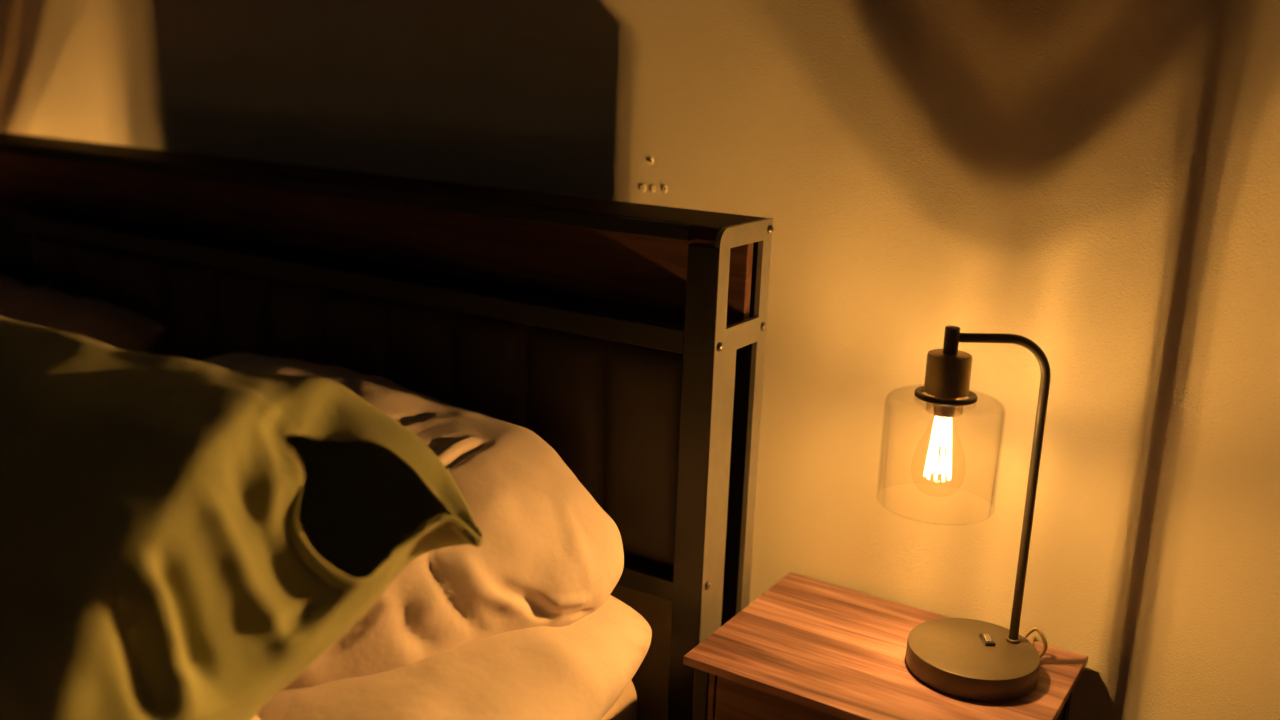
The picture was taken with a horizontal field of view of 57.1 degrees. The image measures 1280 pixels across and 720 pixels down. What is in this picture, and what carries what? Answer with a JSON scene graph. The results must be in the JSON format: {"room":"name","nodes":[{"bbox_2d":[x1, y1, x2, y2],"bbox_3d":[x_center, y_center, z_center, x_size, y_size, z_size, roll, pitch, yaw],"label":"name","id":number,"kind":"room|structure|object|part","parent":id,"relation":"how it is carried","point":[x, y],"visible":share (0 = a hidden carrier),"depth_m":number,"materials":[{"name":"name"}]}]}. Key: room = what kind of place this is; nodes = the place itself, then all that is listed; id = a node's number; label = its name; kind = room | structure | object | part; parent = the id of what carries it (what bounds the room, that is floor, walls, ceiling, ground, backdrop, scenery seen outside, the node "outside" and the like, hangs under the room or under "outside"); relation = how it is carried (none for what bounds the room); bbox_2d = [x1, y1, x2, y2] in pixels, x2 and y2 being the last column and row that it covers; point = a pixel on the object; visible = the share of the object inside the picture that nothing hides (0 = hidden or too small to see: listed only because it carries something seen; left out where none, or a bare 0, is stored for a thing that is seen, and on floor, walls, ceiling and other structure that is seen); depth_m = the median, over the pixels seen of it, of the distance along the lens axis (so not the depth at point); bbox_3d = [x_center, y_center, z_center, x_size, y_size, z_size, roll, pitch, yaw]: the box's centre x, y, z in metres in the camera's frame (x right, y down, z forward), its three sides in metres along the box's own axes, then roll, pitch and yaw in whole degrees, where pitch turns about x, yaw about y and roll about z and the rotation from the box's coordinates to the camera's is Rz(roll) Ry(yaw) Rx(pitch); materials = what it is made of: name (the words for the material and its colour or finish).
{"room":"bedroom","nodes":[
{"label":"bedroom","id":0,"kind":"room"},
{"bbox_2d":[0,0,1279,719],"bbox_3d":[-0.115,-0.468,2.034,5.400,2.600,0.122,11,17,31],"label":"wall","id":1,"kind":"structure","parent":0,"point":[1095,183],"depth_m":1.70,"materials":[{"name":"paint"}]},
{"bbox_3d":[-1.133,1.187,0.892,5.400,0.100,3.732,11,17,31],"label":"floor","id":2,"kind":"structure","parent":0,"visible":0},
{"bbox_2d":[0,132,773,719],"bbox_3d":[-1.292,0.396,1.457,2.054,1.137,2.254,11,17,31],"label":"bed","id":3,"kind":"object","parent":2,"relation":"on","point":[629,338],"visible":0.53,"depth_m":1.89,"materials":[{"name":"brown wood"}]},
{"bbox_3d":[-0.721,-0.003,2.228,1.978,0.348,0.061,11,17,31],"label":"upholstered panel","id":4,"kind":"part","parent":3,"relation":"part of","materials":[{"name":"brown wood"}]},
{"bbox_3d":[-0.750,-0.185,2.161,1.942,0.035,0.023,11,17,31],"label":"shelf rail","id":5,"kind":"part","parent":3,"relation":"part of","materials":[{"name":"brown wood"}]},
{"bbox_3d":[-0.746,-0.333,2.121,1.942,0.022,0.019,11,17,31],"label":"rail","id":6,"kind":"part","parent":3,"relation":"part of","materials":[{"name":"brown wood"}]},
{"bbox_2d":[600,680,636,719],"bbox_3d":[-1.325,0.607,1.457,1.912,0.238,2.000,11,17,31],"label":"mattress","id":7,"kind":"object","parent":3,"relation":"on","point":[625,708],"visible":0.03,"depth_m":1.72,"materials":[{"name":"white fabric"}]},
{"bbox_2d":[0,275,166,352],"bbox_3d":[-1.403,0.008,2.388,0.816,0.335,0.471,11,17,31],"label":"pillow","id":8,"kind":"object","parent":7,"relation":"on","point":[108,323],"visible":0.43,"depth_m":2.30,"materials":[{"name":"fabric"}]},
{"bbox_2d":[256,595,651,719],"bbox_3d":[-0.460,0.409,1.600,0.854,0.164,0.580,7,15,18],"label":"pillow","id":9,"kind":"object","parent":7,"relation":"on","point":[579,670],"visible":0.29,"depth_m":1.45,"materials":[{"name":"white fabric"}]},
{"bbox_2d":[201,352,623,689],"bbox_3d":[-0.557,0.203,1.736,1.025,0.299,0.611,11,17,31],"label":"pillow","id":10,"kind":"object","parent":9,"relation":"on","point":[549,555],"visible":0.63,"depth_m":1.56,"materials":[{"name":"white fabric"}]},
{"bbox_3d":[-1.444,0.426,1.202,1.870,0.234,1.400,11,17,31],"label":"comforter","id":11,"kind":"object","parent":7,"relation":"on","visible":0},
{"bbox_2d":[0,316,482,719],"bbox_3d":[-0.700,0.146,1.300,0.856,0.408,0.672,11,17,31],"label":"pillow","id":12,"kind":"object","parent":11,"relation":"on","point":[181,538],"visible":1,"depth_m":1.13,"materials":[{"name":"green fabric"}]},
{"bbox_3d":[-0.755,0.373,2.329,1.980,0.380,0.010,11,17,31],"label":"panel","id":13,"kind":"part","parent":3,"relation":"part of","materials":[{"name":"brown wood"}]},
{"bbox_3d":[-0.756,0.182,2.267,1.942,0.032,0.046,11,17,31],"label":"rail","id":14,"kind":"part","parent":3,"relation":"part of","materials":[{"name":"brown wood"}]},
{"bbox_3d":[0.074,0.380,1.752,0.049,1.112,0.025,11,17,31],"label":"post","id":15,"kind":"part","parent":3,"relation":"part of","materials":[{"name":"black metal"}]},
{"bbox_3d":[0.129,0.359,1.793,0.008,1.137,0.158,11,17,31],"label":"headboard frame","id":16,"kind":"part","parent":3,"relation":"part of","materials":[{"name":"brown metal"}]},
{"bbox_3d":[-0.682,0.042,2.343,2.025,0.819,0.005,11,17,31],"label":"panel","id":17,"kind":"part","parent":3,"relation":"part of","materials":[{"name":"brown wood"}]},
{"bbox_2d":[683,572,1087,719],"bbox_3d":[0.333,0.686,1.708,0.465,0.560,0.356,11,17,31],"label":"nightstand","id":18,"kind":"object","parent":2,"relation":"on","point":[806,648],"visible":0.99,"depth_m":1.62,"materials":[{"name":"brown wood"}]},
{"bbox_3d":[0.081,0.686,1.700,0.022,0.547,0.022,11,17,31],"label":"leg","id":19,"kind":"part","parent":18,"relation":"part of","materials":[{"name":"black metal"}]},
{"bbox_3d":[0.261,0.555,1.550,0.367,0.198,0.019,11,17,31],"label":"drawer","id":20,"kind":"part","parent":18,"relation":"part of","materials":[{"name":"brown wood"}]},
{"bbox_2d":[876,326,1050,700],"bbox_3d":[0.450,0.270,1.581,0.271,0.636,0.181,1,15,-3],"label":"table lamp","id":21,"kind":"object","parent":18,"relation":"on","point":[971,659],"visible":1,"depth_m":1.55,"materials":[{"name":"brown metal"}]},
{"bbox_3d":[0.396,0.120,1.554,0.154,0.146,0.154,11,17,31],"label":"lamp shade","id":22,"kind":"part","parent":21,"relation":"part of","materials":[{"name":"clear glass"}]},
{"bbox_2d":[914,349,977,405],"bbox_3d":[0.399,0.020,1.528,0.080,0.060,0.080,11,17,31],"label":"socket","id":23,"kind":"object","parent":21,"relation":"attached to","point":[948,371],"depth_m":1.51,"materials":[{"name":"brown metal"}]},
{"bbox_3d":[0.401,-0.023,1.516,0.019,0.040,0.019,11,17,31],"label":"stem","id":24,"kind":"part","parent":21,"relation":"part of","materials":[{"name":"brown metal"}]},
{"bbox_2d":[979,633,995,645],"bbox_3d":[0.480,0.387,1.626,0.014,0.005,0.029,1,15,-3],"label":"switch","id":25,"kind":"object","parent":21,"relation":"attached to","point":[985,639],"depth_m":1.62,"materials":[{"name":"white plastic"}]},
{"bbox_3d":[0.560,0.469,1.693,0.042,0.203,0.076,11,17,31],"label":"cord","id":26,"kind":"part","parent":21,"relation":"part of","materials":[{"name":"black plastic"}]},
{"bbox_3d":[0.515,0.676,1.598,0.012,0.447,0.282,11,17,31],"label":"panel","id":27,"kind":"part","parent":18,"relation":"part of","materials":[{"name":"black wood"}]},
{"bbox_3d":[0.594,0.695,1.735,0.022,0.547,0.022,11,17,31],"label":"leg","id":28,"kind":"part","parent":18,"relation":"part of","materials":[{"name":"black metal"}]}
]}

